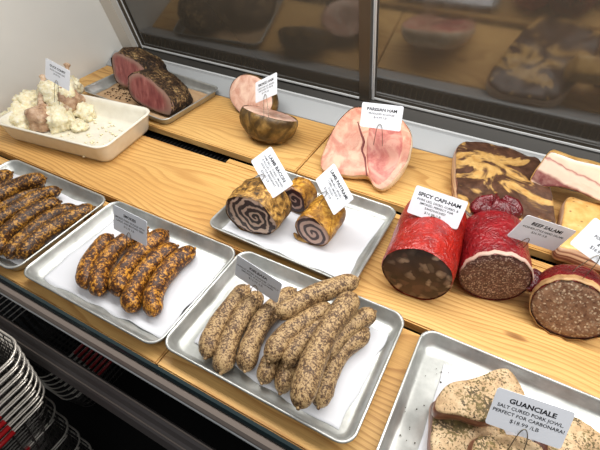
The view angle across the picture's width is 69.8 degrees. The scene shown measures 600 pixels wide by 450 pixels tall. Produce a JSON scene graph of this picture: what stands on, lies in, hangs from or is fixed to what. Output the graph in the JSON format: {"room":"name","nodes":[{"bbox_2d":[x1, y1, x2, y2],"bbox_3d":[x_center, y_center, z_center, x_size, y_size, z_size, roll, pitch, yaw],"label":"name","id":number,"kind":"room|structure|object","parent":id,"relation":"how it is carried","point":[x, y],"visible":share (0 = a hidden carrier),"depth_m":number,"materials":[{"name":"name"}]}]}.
{"room":"food shop","nodes":[
{"label":"food shop","id":0,"kind":"room"},
{"bbox_2d":[0,0,122,112],"bbox_3d":[-0.898,-0.547,1.063,0.040,1.400,1.550,20,47,21],"label":"wall","id":1,"kind":"structure","parent":0,"point":[80,34],"depth_m":1.31,"materials":[{"name":"paint"}]},
{"bbox_2d":[0,294,257,449],"bbox_3d":[-0.203,1.341,0.730,6.000,0.050,4.100,20,47,21],"label":"floor","id":2,"kind":"structure","parent":0,"point":[102,429],"depth_m":1.43,"materials":[{"name":"black"}]},
{"bbox_2d":[6,413,92,449],"bbox_3d":[-0.768,0.718,1.189,0.445,0.209,0.304,20,47,21],"label":"shopping basket","id":3,"kind":"object","parent":2,"relation":"on","point":[84,444],"visible":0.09,"depth_m":1.21,"materials":[{"name":"silver metal"}]},
{"bbox_2d":[4,415,91,449],"bbox_3d":[-0.769,0.660,1.133,0.445,0.209,0.304,20,47,21],"label":"shopping basket","id":4,"kind":"object","parent":3,"relation":"on","point":[71,431],"visible":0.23,"depth_m":1.14,"materials":[{"name":"silver metal"}]},
{"bbox_2d":[15,405,80,449],"bbox_3d":[-0.770,0.603,1.078,0.445,0.209,0.304,20,47,21],"label":"shopping basket","id":5,"kind":"object","parent":4,"relation":"on","point":[59,418],"visible":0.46,"depth_m":1.08,"materials":[{"name":"silver metal"}]},
{"bbox_2d":[2,395,70,449],"bbox_3d":[-0.770,0.548,1.027,0.445,0.209,0.304,20,47,21],"label":"shopping basket","id":6,"kind":"object","parent":5,"relation":"on","point":[65,435],"visible":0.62,"depth_m":1.01,"materials":[{"name":"silver metal"}]},
{"bbox_2d":[0,390,61,449],"bbox_3d":[-0.763,0.484,0.963,0.445,0.209,0.304,20,47,21],"label":"shopping basket","id":7,"kind":"object","parent":6,"relation":"on","point":[46,426],"visible":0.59,"depth_m":0.93,"materials":[{"name":"silver metal"}]},
{"bbox_2d":[0,371,52,449],"bbox_3d":[-0.729,0.407,0.866,0.445,0.209,0.304,20,47,21],"label":"shopping basket","id":8,"kind":"object","parent":7,"relation":"on","point":[9,435],"visible":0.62,"depth_m":0.81,"materials":[{"name":"silver metal"}]},
{"bbox_2d":[0,356,48,449],"bbox_3d":[-0.726,0.391,0.850,0.445,0.209,0.304,20,47,21],"label":"shopping basket","id":9,"kind":"object","parent":8,"relation":"on","point":[7,427],"visible":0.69,"depth_m":0.80,"materials":[{"name":"silver metal"}]},
{"bbox_2d":[0,354,45,449],"bbox_3d":[-0.723,0.375,0.834,0.445,0.209,0.304,20,47,21],"label":"shopping basket","id":10,"kind":"object","parent":9,"relation":"on","point":[18,406],"visible":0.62,"depth_m":0.79,"materials":[{"name":"silver metal"}]},
{"bbox_2d":[0,345,42,449],"bbox_3d":[-0.720,0.358,0.818,0.445,0.209,0.304,20,47,21],"label":"shopping basket","id":11,"kind":"object","parent":10,"relation":"on","point":[15,399],"visible":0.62,"depth_m":0.77,"materials":[{"name":"silver metal"}]},
{"bbox_2d":[0,342,39,449],"bbox_3d":[-0.717,0.342,0.802,0.445,0.209,0.304,20,47,21],"label":"shopping basket","id":12,"kind":"object","parent":11,"relation":"on","point":[22,382],"visible":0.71,"depth_m":0.76,"materials":[{"name":"silver metal"}]},
{"bbox_2d":[0,337,35,449],"bbox_3d":[-0.714,0.325,0.786,0.445,0.209,0.304,20,47,21],"label":"shopping basket","id":13,"kind":"object","parent":12,"relation":"on","point":[20,373],"visible":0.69,"depth_m":0.77,"materials":[{"name":"silver metal"}]},
{"bbox_2d":[0,333,32,449],"bbox_3d":[-0.711,0.309,0.769,0.445,0.209,0.304,20,47,21],"label":"shopping basket","id":14,"kind":"object","parent":13,"relation":"on","point":[15,367],"visible":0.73,"depth_m":0.75,"materials":[{"name":"silver metal"}]},
{"bbox_2d":[0,329,28,433],"bbox_3d":[-0.708,0.292,0.753,0.445,0.209,0.304,20,47,21],"label":"shopping basket","id":15,"kind":"object","parent":14,"relation":"on","point":[10,360],"visible":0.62,"depth_m":0.74,"materials":[{"name":"silver metal"}]},
{"bbox_2d":[12,309,125,407],"bbox_3d":[-0.802,0.451,1.532,0.435,0.209,0.304,20,47,21],"label":"shopping basket","id":16,"kind":"object","parent":2,"relation":"on","point":[101,371],"visible":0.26,"depth_m":1.42,"materials":[{"name":"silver metal"}]},
{"bbox_2d":[8,307,122,404],"bbox_3d":[-0.813,0.438,1.528,0.435,0.209,0.304,20,47,21],"label":"shopping basket","id":17,"kind":"object","parent":16,"relation":"on","point":[105,359],"visible":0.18,"depth_m":1.42,"materials":[{"name":"silver metal"}]},
{"bbox_2d":[3,304,115,401],"bbox_3d":[-0.824,0.425,1.524,0.435,0.209,0.304,20,47,21],"label":"shopping basket","id":18,"kind":"object","parent":17,"relation":"on","point":[94,363],"visible":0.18,"depth_m":1.39,"materials":[{"name":"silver metal"}]},
{"bbox_2d":[0,301,116,399],"bbox_3d":[-0.834,0.413,1.520,0.435,0.209,0.304,20,47,21],"label":"shopping basket","id":19,"kind":"object","parent":18,"relation":"on","point":[95,354],"visible":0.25,"depth_m":1.51,"materials":[{"name":"silver metal"}]},
{"bbox_2d":[0,299,108,395],"bbox_3d":[-0.845,0.400,1.516,0.435,0.209,0.304,20,47,21],"label":"shopping basket","id":20,"kind":"object","parent":19,"relation":"on","point":[83,359],"visible":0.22,"depth_m":1.53,"materials":[{"name":"silver metal"}]},
{"bbox_2d":[0,296,108,392],"bbox_3d":[-0.856,0.388,1.512,0.435,0.209,0.304,20,47,21],"label":"shopping basket","id":21,"kind":"object","parent":20,"relation":"on","point":[86,348],"visible":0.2,"depth_m":1.53,"materials":[{"name":"silver metal"}]},
{"bbox_2d":[0,297,101,388],"bbox_3d":[-0.866,0.375,1.508,0.435,0.209,0.304,20,47,21],"label":"shopping basket","id":22,"kind":"object","parent":21,"relation":"on","point":[43,376],"visible":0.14,"depth_m":1.51,"materials":[{"name":"silver metal"}]},
{"bbox_2d":[0,0,599,449],"bbox_3d":[0.226,0.047,0.918,2.419,1.560,1.078,20,47,21],"label":"display case","id":23,"kind":"object","parent":2,"relation":"on","point":[522,76],"visible":0.23,"depth_m":1.06,"materials":[{"name":"black"}]},
{"bbox_2d":[0,157,234,365],"bbox_3d":[-0.582,-0.001,0.935,0.940,0.022,0.252,20,47,21],"label":"wooden board","id":24,"kind":"object","parent":23,"relation":"on","point":[154,353],"visible":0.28,"depth_m":0.75,"materials":[{"name":"brown wood"}]},
{"bbox_2d":[0,160,105,270],"bbox_3d":[-0.617,-0.031,0.932,0.330,0.026,0.237,20,47,21],"label":"baking tray","id":25,"kind":"object","parent":24,"relation":"on","point":[74,191],"visible":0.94,"depth_m":0.97,"materials":[{"name":"metal"}]},
{"bbox_2d":[0,173,84,264],"bbox_3d":[-0.616,-0.023,0.939,0.292,0.002,0.198,20,47,21],"label":"paper liner","id":26,"kind":"object","parent":25,"relation":"in","point":[64,198],"visible":0.07,"depth_m":0.97,"materials":[{"name":"white paper"}]},
{"bbox_2d":[0,169,13,183],"bbox_3d":[-0.714,-0.090,0.983,0.038,0.036,0.126,20,47,21],"label":"sausage","id":27,"kind":"object","parent":26,"relation":"on","point":[6,175],"visible":0.88,"depth_m":1.00,"materials":[{"name":"brown food"}]},
{"bbox_2d":[0,185,44,209],"bbox_3d":[-0.635,-0.046,0.939,0.034,0.032,0.164,27,50,26],"label":"sausage","id":28,"kind":"object","parent":26,"relation":"on","point":[5,202],"visible":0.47,"depth_m":0.94,"materials":[{"name":"brown food"}]},
{"bbox_2d":[0,172,47,201],"bbox_3d":[-0.639,-0.068,0.934,0.053,0.038,0.173,28,51,27],"label":"sausage","id":29,"kind":"object","parent":28,"relation":"on","point":[34,180],"visible":1,"depth_m":0.94,"materials":[{"name":"brown food"}]},
{"bbox_2d":[0,197,62,255],"bbox_3d":[-0.572,-0.003,0.887,0.055,0.036,0.172,15,46,16],"label":"sausage","id":30,"kind":"object","parent":26,"relation":"on","point":[27,214],"visible":0.7,"depth_m":0.89,"materials":[{"name":"brown food"}]},
{"bbox_2d":[0,186,62,226],"bbox_3d":[-0.598,-0.034,0.916,0.048,0.035,0.184,23,49,23],"label":"sausage","id":31,"kind":"object","parent":26,"relation":"on","point":[7,212],"visible":0.76,"depth_m":0.92,"materials":[{"name":"brown food"}]},
{"bbox_2d":[2,203,77,258],"bbox_3d":[-0.535,0.006,0.883,0.047,0.032,0.174,20,47,21],"label":"sausage","id":32,"kind":"object","parent":26,"relation":"on","point":[8,251],"visible":0.68,"depth_m":0.87,"materials":[{"name":"brown food"}]},
{"bbox_2d":[15,203,95,258],"bbox_3d":[-0.499,0.007,0.878,0.048,0.038,0.180,25,49,25],"label":"sausage","id":33,"kind":"object","parent":26,"relation":"on","point":[39,237],"visible":0.95,"depth_m":0.86,"materials":[{"name":"brown food"}]},
{"bbox_2d":[24,201,234,343],"bbox_3d":[-0.316,0.077,0.816,0.330,0.026,0.237,20,47,20],"label":"baking tray","id":34,"kind":"object","parent":24,"relation":"on","point":[41,266],"visible":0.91,"depth_m":0.84,"materials":[{"name":"metal"}]},
{"bbox_2d":[44,219,225,337],"bbox_3d":[-0.315,0.086,0.819,0.292,0.004,0.194,20,47,20],"label":"paper liner","id":35,"kind":"object","parent":34,"relation":"in","point":[192,279],"visible":0.44,"depth_m":0.79,"materials":[{"name":"white paper"}]},
{"bbox_2d":[75,233,114,288],"bbox_3d":[-0.391,0.066,0.816,0.045,0.039,0.138,2,44,2],"label":"sausage","id":36,"kind":"object","parent":35,"relation":"on","point":[84,266],"visible":0.79,"depth_m":0.80,"materials":[{"name":"brown food"}]},
{"bbox_2d":[87,226,148,296],"bbox_3d":[-0.353,0.060,0.822,0.057,0.040,0.180,10,45,11],"label":"sausage","id":37,"kind":"object","parent":35,"relation":"on","point":[102,267],"visible":0.69,"depth_m":0.79,"materials":[{"name":"brown food"}]},
{"bbox_2d":[108,228,169,296],"bbox_3d":[-0.306,0.065,0.814,0.053,0.043,0.172,13,45,14],"label":"sausage","id":38,"kind":"object","parent":35,"relation":"on","point":[118,279],"visible":0.76,"depth_m":0.79,"materials":[{"name":"brown food"}]},
{"bbox_2d":[113,205,146,249],"bbox_3d":[-0.315,0.015,0.797,0.089,0.082,0.029,24,49,23],"label":"price card","id":39,"kind":"object","parent":38,"relation":"on","point":[127,223],"visible":1,"depth_m":0.79,"materials":[{"name":"white paper"}]},
{"bbox_2d":[120,242,179,312],"bbox_3d":[-0.279,0.090,0.790,0.052,0.039,0.165,11,45,12],"label":"sausage","id":40,"kind":"object","parent":35,"relation":"on","point":[131,297],"visible":0.84,"depth_m":0.77,"materials":[{"name":"brown food"}]},
{"bbox_2d":[142,245,195,316],"bbox_3d":[-0.243,0.096,0.784,0.052,0.040,0.165,11,45,12],"label":"sausage","id":41,"kind":"object","parent":35,"relation":"on","point":[154,292],"visible":1,"depth_m":0.77,"materials":[{"name":"brown food"}]},
{"bbox_2d":[79,66,333,173],"bbox_3d":[-0.345,-0.338,1.288,0.886,0.022,0.236,20,47,21],"label":"wooden board","id":42,"kind":"object","parent":23,"relation":"on","point":[214,125],"visible":0.48,"depth_m":1.18,"materials":[{"name":"brown wood"}]},
{"bbox_2d":[84,71,217,123],"bbox_3d":[-0.460,-0.411,1.331,0.365,0.026,0.237,24,49,23],"label":"baking tray","id":43,"kind":"object","parent":42,"relation":"on","point":[100,85],"visible":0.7,"depth_m":1.35,"materials":[{"name":"metal"}]},
{"bbox_2d":[96,83,207,118],"bbox_3d":[-0.461,-0.404,1.338,0.326,0.002,0.200,24,49,23],"label":"paper liner","id":44,"kind":"object","parent":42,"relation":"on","point":[196,95],"visible":0.2,"depth_m":1.33,"materials":[{"name":"beige paper"}]},
{"bbox_2d":[104,85,130,101],"bbox_3d":[-0.548,-0.421,1.355,0.111,0.004,0.102,20,47,21],"label":"crumbs","id":45,"kind":"object","parent":44,"relation":"on","point":[118,85],"visible":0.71,"depth_m":1.34,"materials":[{"name":"brown food"}]},
{"bbox_2d":[111,47,167,87],"bbox_3d":[-0.498,-0.497,1.353,0.161,0.113,0.132,18,47,19],"label":"beef roast","id":46,"kind":"object","parent":44,"relation":"on","point":[128,60],"visible":0.68,"depth_m":1.31,"materials":[{"name":"food"}]},
{"bbox_2d":[128,68,192,115],"bbox_3d":[-0.401,-0.404,1.256,0.175,0.108,0.128,21,48,21],"label":"beef roast","id":47,"kind":"object","parent":44,"relation":"on","point":[159,90],"visible":0.99,"depth_m":1.22,"materials":[{"name":"food"}]},
{"bbox_2d":[229,74,278,111],"bbox_3d":[-0.127,-0.369,1.223,0.172,0.107,0.090,31,52,29],"label":"ham","id":48,"kind":"object","parent":42,"relation":"on","point":[242,89],"visible":0.59,"depth_m":1.21,"materials":[{"name":"pink food"}]},
{"bbox_2d":[239,105,297,143],"bbox_3d":[-0.081,-0.270,1.131,0.132,0.097,0.156,-24,48,-23],"label":"ham","id":49,"kind":"object","parent":42,"relation":"on","point":[280,127],"visible":0.98,"depth_m":1.08,"materials":[{"name":"brown food"}]},
{"bbox_2d":[255,73,276,117],"bbox_3d":[-0.080,-0.318,1.033,0.047,0.101,0.106,-16,46,-16],"label":"price card","id":50,"kind":"object","parent":49,"relation":"on","point":[265,88],"visible":1,"depth_m":1.03,"materials":[{"name":"white paper"}]},
{"bbox_2d":[158,328,419,449],"bbox_3d":[0.455,0.383,0.519,1.418,0.022,0.252,20,47,21],"label":"wooden board","id":51,"kind":"object","parent":23,"relation":"on","point":[368,437],"visible":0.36,"depth_m":0.64,"materials":[{"name":"brown wood"}]},
{"bbox_2d":[165,251,403,443],"bbox_3d":[-0.022,0.178,0.705,0.330,0.026,0.237,20,47,21],"label":"baking tray","id":52,"kind":"object","parent":51,"relation":"on","point":[180,340],"visible":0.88,"depth_m":0.70,"materials":[{"name":"metal"}]},
{"bbox_2d":[194,282,388,429],"bbox_3d":[-0.014,0.187,0.710,0.272,0.002,0.185,23,48,23],"label":"paper liner","id":53,"kind":"object","parent":52,"relation":"in","point":[356,370],"visible":0.2,"depth_m":0.66,"materials":[{"name":"white paper"}]},
{"bbox_2d":[198,284,251,359],"bbox_3d":[-0.127,0.155,0.719,0.041,0.036,0.156,16,46,17],"label":"sausage","id":54,"kind":"object","parent":53,"relation":"on","point":[209,337],"visible":0.87,"depth_m":0.70,"materials":[{"name":"beige food"}]},
{"bbox_2d":[212,291,263,374],"bbox_3d":[-0.102,0.169,0.705,0.042,0.036,0.166,12,45,13],"label":"sausage","id":55,"kind":"object","parent":53,"relation":"on","point":[224,357],"visible":0.92,"depth_m":0.69,"materials":[{"name":"beige food"}]},
{"bbox_2d":[235,255,281,301],"bbox_3d":[-0.070,0.100,0.710,0.095,0.093,0.010,24,49,24],"label":"price card","id":56,"kind":"object","parent":55,"relation":"on","point":[249,273],"visible":1,"depth_m":0.70,"materials":[{"name":"white paper"}]},
{"bbox_2d":[236,286,297,372],"bbox_3d":[-0.056,0.163,0.709,0.050,0.038,0.178,20,47,21],"label":"sausage","id":57,"kind":"object","parent":53,"relation":"on","point":[262,321],"visible":0.8,"depth_m":0.68,"materials":[{"name":"beige food"}]},
{"bbox_2d":[256,355,280,384],"bbox_3d":[-0.035,0.198,0.676,0.037,0.035,0.119,20,47,21],"label":"sausage","id":58,"kind":"object","parent":53,"relation":"on","point":[266,372],"visible":0.41,"depth_m":0.64,"materials":[{"name":"beige food"}]},
{"bbox_2d":[263,301,330,363],"bbox_3d":[-0.004,0.162,0.675,0.146,0.036,0.041,-33,52,-29],"label":"sausage","id":59,"kind":"object","parent":58,"relation":"on","point":[276,344],"visible":0.76,"depth_m":0.66,"materials":[{"name":"beige food"}]},
{"bbox_2d":[274,274,359,320],"bbox_3d":[0.027,0.114,0.705,0.162,0.036,0.038,-20,47,-19],"label":"sausage","id":60,"kind":"object","parent":59,"relation":"on","point":[329,289],"visible":0.98,"depth_m":0.69,"materials":[{"name":"beige food"}]},
{"bbox_2d":[274,361,297,395],"bbox_3d":[-0.008,0.208,0.665,0.036,0.034,0.120,20,47,21],"label":"sausage","id":61,"kind":"object","parent":53,"relation":"on","point":[283,377],"visible":0.34,"depth_m":0.63,"materials":[{"name":"beige food"}]},
{"bbox_2d":[281,317,321,368],"bbox_3d":[0.016,0.173,0.673,0.037,0.035,0.135,34,53,31],"label":"sausage","id":62,"kind":"object","parent":61,"relation":"on","point":[291,356],"visible":0.51,"depth_m":0.64,"materials":[{"name":"beige food"}]},
{"bbox_2d":[312,328,369,409],"bbox_3d":[0.059,0.210,0.660,0.044,0.035,0.159,25,49,25],"label":"sausage","id":63,"kind":"object","parent":53,"relation":"on","point":[333,369],"visible":0.8,"depth_m":0.64,"materials":[{"name":"beige food"}]},
{"bbox_2d":[327,307,376,362],"bbox_3d":[0.072,0.170,0.679,0.136,0.036,0.038,-33,52,-29],"label":"sausage","id":64,"kind":"object","parent":63,"relation":"on","point":[364,317],"visible":0.62,"depth_m":0.68,"materials":[{"name":"beige food"}]},
{"bbox_2d":[290,291,359,410],"bbox_3d":[0.037,0.175,0.634,0.048,0.040,0.212,20,47,21],"label":"sausage","id":65,"kind":"object","parent":64,"relation":"on","point":[306,381],"visible":1,"depth_m":0.61,"materials":[{"name":"beige food"}]},
{"bbox_2d":[376,330,599,449],"bbox_3d":[0.290,0.298,0.575,0.330,0.026,0.237,20,47,20],"label":"baking tray","id":66,"kind":"object","parent":51,"relation":"on","point":[433,349],"visible":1,"depth_m":0.64,"materials":[{"name":"metal"}]},
{"bbox_2d":[418,364,599,449],"bbox_3d":[0.299,0.315,0.573,0.266,0.002,0.184,20,47,20],"label":"paper liner","id":67,"kind":"object","parent":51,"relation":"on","point":[454,375],"visible":0.16,"depth_m":0.66,"materials":[{"name":"white paper"}]},
{"bbox_2d":[427,401,505,449],"bbox_3d":[0.217,0.289,0.572,0.105,0.039,0.093,20,47,21],"label":"cured jowl","id":68,"kind":"object","parent":67,"relation":"on","point":[442,434],"visible":0.58,"depth_m":0.57,"materials":[{"name":"beige food"}]},
{"bbox_2d":[432,368,524,426],"bbox_3d":[0.240,0.239,0.582,0.126,0.044,0.060,-9,44,-9],"label":"cured jowl","id":69,"kind":"object","parent":68,"relation":"on","point":[469,401],"visible":0.74,"depth_m":0.57,"materials":[{"name":"beige food"}]},
{"bbox_2d":[467,434,542,449],"bbox_3d":[0.256,0.297,0.539,0.089,0.035,0.078,20,47,21],"label":"cured jowl","id":70,"kind":"object","parent":67,"relation":"on","point":[495,441],"visible":0.99,"depth_m":0.54,"materials":[{"name":"beige food"}]},
{"bbox_2d":[485,388,574,449],"bbox_3d":[0.275,0.250,0.526,0.091,0.076,0.048,13,45,14],"label":"price card","id":71,"kind":"object","parent":70,"relation":"on","point":[542,422],"visible":1,"depth_m":0.52,"materials":[{"name":"white paper"}]},
{"bbox_2d":[534,417,599,449],"bbox_3d":[0.354,0.294,0.558,0.084,0.049,0.091,-28,50,-26],"label":"cured jowl","id":72,"kind":"object","parent":67,"relation":"on","point":[580,435],"visible":0.55,"depth_m":0.55,"materials":[{"name":"beige food"}]},
{"bbox_2d":[0,126,599,397],"bbox_3d":[0.166,0.073,0.849,2.360,0.022,0.234,20,47,21],"label":"wooden board","id":73,"kind":"object","parent":23,"relation":"on","point":[184,188],"visible":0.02,"depth_m":0.87,"materials":[{"name":"brown wood"}]},
{"bbox_2d":[0,63,149,161],"bbox_3d":[-0.596,-0.306,1.137,0.360,0.144,0.227,15,46,16],"label":"baking dish","id":74,"kind":"object","parent":73,"relation":"on","point":[133,120],"depth_m":1.15,"materials":[{"name":"beige ceramic"}]},
{"bbox_2d":[0,101,34,129],"bbox_3d":[-0.765,-0.303,1.184,0.094,0.060,0.106,20,47,21],"label":"chunk","id":75,"kind":"object","parent":74,"relation":"in","point":[17,117],"visible":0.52,"depth_m":1.16,"materials":[{"name":"beige food"}]},
{"bbox_2d":[12,89,37,105],"bbox_3d":[-0.768,-0.348,1.220,0.081,0.074,0.082,20,47,21],"label":"chunk","id":76,"kind":"object","parent":74,"relation":"in","point":[26,97],"visible":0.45,"depth_m":1.19,"materials":[{"name":"beige food"}]},
{"bbox_2d":[36,80,78,105],"bbox_3d":[-0.670,-0.357,1.203,0.108,0.110,0.103,-21,47,-20],"label":"chunk","id":77,"kind":"object","parent":74,"relation":"in","point":[46,88],"visible":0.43,"depth_m":1.16,"materials":[{"name":"beige food"}]},
{"bbox_2d":[70,75,84,93],"bbox_3d":[-0.656,-0.402,1.239,0.052,0.060,0.055,20,47,21],"label":"chunk","id":78,"kind":"object","parent":77,"relation":"on","point":[80,89],"visible":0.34,"depth_m":1.24,"materials":[{"name":"beige food"}]},
{"bbox_2d":[45,101,75,133],"bbox_3d":[-0.665,-0.304,1.176,0.107,0.070,0.102,20,47,21],"label":"chunk","id":79,"kind":"object","parent":74,"relation":"in","point":[59,120],"visible":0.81,"depth_m":1.15,"materials":[{"name":"beige food"}]},
{"bbox_2d":[45,58,69,104],"bbox_3d":[-0.611,-0.356,1.085,0.094,0.102,0.035,23,48,23],"label":"price card","id":80,"kind":"object","parent":79,"relation":"on","point":[54,72],"visible":1,"depth_m":1.08,"materials":[{"name":"white paper"}]},
{"bbox_2d":[70,118,88,132],"bbox_3d":[-0.605,-0.274,1.174,0.056,0.029,0.049,20,47,21],"label":"chunk","id":81,"kind":"object","parent":74,"relation":"in","point":[78,125],"visible":1,"depth_m":1.16,"materials":[{"name":"beige food"}]},
{"bbox_2d":[73,102,96,121],"bbox_3d":[-0.612,-0.323,1.211,0.068,0.048,0.066,20,47,21],"label":"chunk","id":82,"kind":"object","parent":74,"relation":"in","point":[85,111],"visible":0.88,"depth_m":1.20,"materials":[{"name":"beige food"}]},
{"bbox_2d":[60,119,122,156],"bbox_3d":[-0.534,-0.251,1.165,0.202,0.006,0.214,20,47,21],"label":"crumbs","id":83,"kind":"object","parent":74,"relation":"in","point":[87,134],"visible":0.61,"depth_m":1.16,"materials":[{"name":"beige food"}]},
{"bbox_2d":[210,171,395,278],"bbox_3d":[0.008,-0.009,0.902,0.330,0.026,0.237,21,48,21],"label":"baking tray","id":84,"kind":"object","parent":73,"relation":"on","point":[387,213],"visible":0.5,"depth_m":0.89,"materials":[{"name":"metal"}]},
{"bbox_2d":[222,207,384,276],"bbox_3d":[0.007,-0.001,0.909,0.292,0.002,0.195,21,48,21],"label":"paper liner","id":85,"kind":"object","parent":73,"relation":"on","point":[340,255],"visible":0.48,"depth_m":0.87,"materials":[{"name":"white paper"}]},
{"bbox_2d":[226,177,291,234],"bbox_3d":[-0.083,-0.042,0.880,0.124,0.100,0.080,18,47,18],"label":"roll","id":86,"kind":"object","parent":85,"relation":"on","point":[251,208],"visible":0.98,"depth_m":0.85,"materials":[{"name":"brown food"}]},
{"bbox_2d":[250,147,292,197],"bbox_3d":[-0.061,-0.099,0.833,0.053,0.072,0.092,-26,49,-24],"label":"price card","id":87,"kind":"object","parent":86,"relation":"on","point":[267,164],"visible":1,"depth_m":0.83,"materials":[{"name":"white paper"}]},
{"bbox_2d":[285,177,316,212],"bbox_3d":[-0.002,-0.068,0.929,0.069,0.069,0.053,25,49,24],"label":"roll","id":88,"kind":"object","parent":85,"relation":"on","point":[303,191],"visible":0.67,"depth_m":0.91,"materials":[{"name":"brown food"}]},
{"bbox_2d":[293,194,345,245],"bbox_3d":[0.042,-0.015,0.865,0.085,0.083,0.092,22,48,22],"label":"roll","id":89,"kind":"object","parent":85,"relation":"on","point":[317,225],"visible":0.87,"depth_m":0.83,"materials":[{"name":"brown food"}]},
{"bbox_2d":[315,164,352,214],"bbox_3d":[0.058,-0.064,0.812,0.047,0.064,0.094,-16,46,-16],"label":"price card","id":90,"kind":"object","parent":89,"relation":"on","point":[335,191],"visible":1,"depth_m":0.81,"materials":[{"name":"white paper"}]},
{"bbox_2d":[381,200,466,299],"bbox_3d":[0.233,0.029,0.787,0.124,0.126,0.177,17,46,18],"label":"ham","id":91,"kind":"object","parent":73,"relation":"on","point":[421,259],"visible":0.8,"depth_m":0.72,"materials":[{"name":"red food"}]},
{"bbox_2d":[407,186,467,228],"bbox_3d":[0.232,-0.021,0.739,0.092,0.070,0.033,17,46,18],"label":"price card","id":92,"kind":"object","parent":91,"relation":"on","point":[425,202],"visible":0.99,"depth_m":0.73,"materials":[{"name":"white paper"}]},
{"bbox_2d":[458,193,533,299],"bbox_3d":[0.349,0.034,0.782,0.118,0.122,0.169,10,44,11],"label":"salami","id":93,"kind":"object","parent":73,"relation":"on","point":[492,266],"visible":0.92,"depth_m":0.73,"materials":[{"name":"red food"}]},
{"bbox_2d":[507,215,575,250],"bbox_3d":[0.384,0.017,0.688,0.099,0.084,0.006,5,44,6],"label":"price card","id":94,"kind":"object","parent":93,"relation":"on","point":[532,230],"visible":0.98,"depth_m":0.68,"materials":[{"name":"white paper"}]},
{"bbox_2d":[525,264,599,340],"bbox_3d":[0.432,0.117,0.704,0.144,0.114,0.082,22,48,22],"label":"salami","id":95,"kind":"object","parent":73,"relation":"on","point":[565,304],"visible":0.86,"depth_m":0.68,"materials":[{"name":"brown food"}]},
{"bbox_2d":[570,218,599,278],"bbox_3d":[0.452,0.042,0.638,0.097,0.086,0.041,18,47,18],"label":"price card","id":96,"kind":"object","parent":95,"relation":"on","point":[587,241],"visible":1,"depth_m":0.64,"materials":[{"name":"white paper"}]},
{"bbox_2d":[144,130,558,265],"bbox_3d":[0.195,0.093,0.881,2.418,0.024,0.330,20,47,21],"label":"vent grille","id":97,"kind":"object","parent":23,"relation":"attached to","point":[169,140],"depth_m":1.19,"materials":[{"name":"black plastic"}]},
{"bbox_2d":[226,159,552,269],"bbox_3d":[0.474,0.086,0.833,1.500,0.020,0.020,20,47,21],"label":"wooden board","id":98,"kind":"object","parent":23,"relation":"on","point":[535,263],"visible":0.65,"depth_m":1.05,"materials":[{"name":"brown wood"}]},
{"bbox_2d":[297,137,599,274],"bbox_3d":[0.692,0.046,0.871,1.470,0.022,0.236,20,47,21],"label":"wooden board","id":99,"kind":"object","parent":23,"relation":"on","point":[425,169],"visible":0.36,"depth_m":1.01,"materials":[{"name":"brown wood"}]},
{"bbox_2d":[321,107,412,191],"bbox_3d":[0.165,-0.187,1.023,0.205,0.114,0.173,22,48,22],"label":"ham","id":100,"kind":"object","parent":99,"relation":"on","point":[349,146],"visible":0.95,"depth_m":1.01,"materials":[{"name":"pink food"}]},
{"bbox_2d":[360,102,403,145],"bbox_3d":[0.168,-0.213,0.911,0.093,0.087,0.030,19,47,19],"label":"price card","id":101,"kind":"object","parent":100,"relation":"on","point":[373,115],"visible":1,"depth_m":0.90,"materials":[{"name":"white paper"}]},
{"bbox_2d":[451,141,555,223],"bbox_3d":[0.443,-0.086,0.955,0.203,0.056,0.314,10,45,11],"label":"bacon slab","id":102,"kind":"object","parent":99,"relation":"on","point":[478,168],"visible":0.72,"depth_m":0.94,"materials":[{"name":"brown food"}]},
{"bbox_2d":[530,150,599,201],"bbox_3d":[0.599,-0.100,0.891,0.200,0.076,0.071,24,49,24],"label":"bacon","id":103,"kind":"object","parent":102,"relation":"on","point":[557,168],"visible":1,"depth_m":0.89,"materials":[{"name":"white food"}]},
{"bbox_2d":[551,197,599,273],"bbox_3d":[0.599,0.025,0.845,0.171,0.044,0.179,20,47,21],"label":"bacon slab","id":104,"kind":"object","parent":99,"relation":"on","point":[575,214],"visible":0.61,"depth_m":0.85,"materials":[{"name":"beige food"}]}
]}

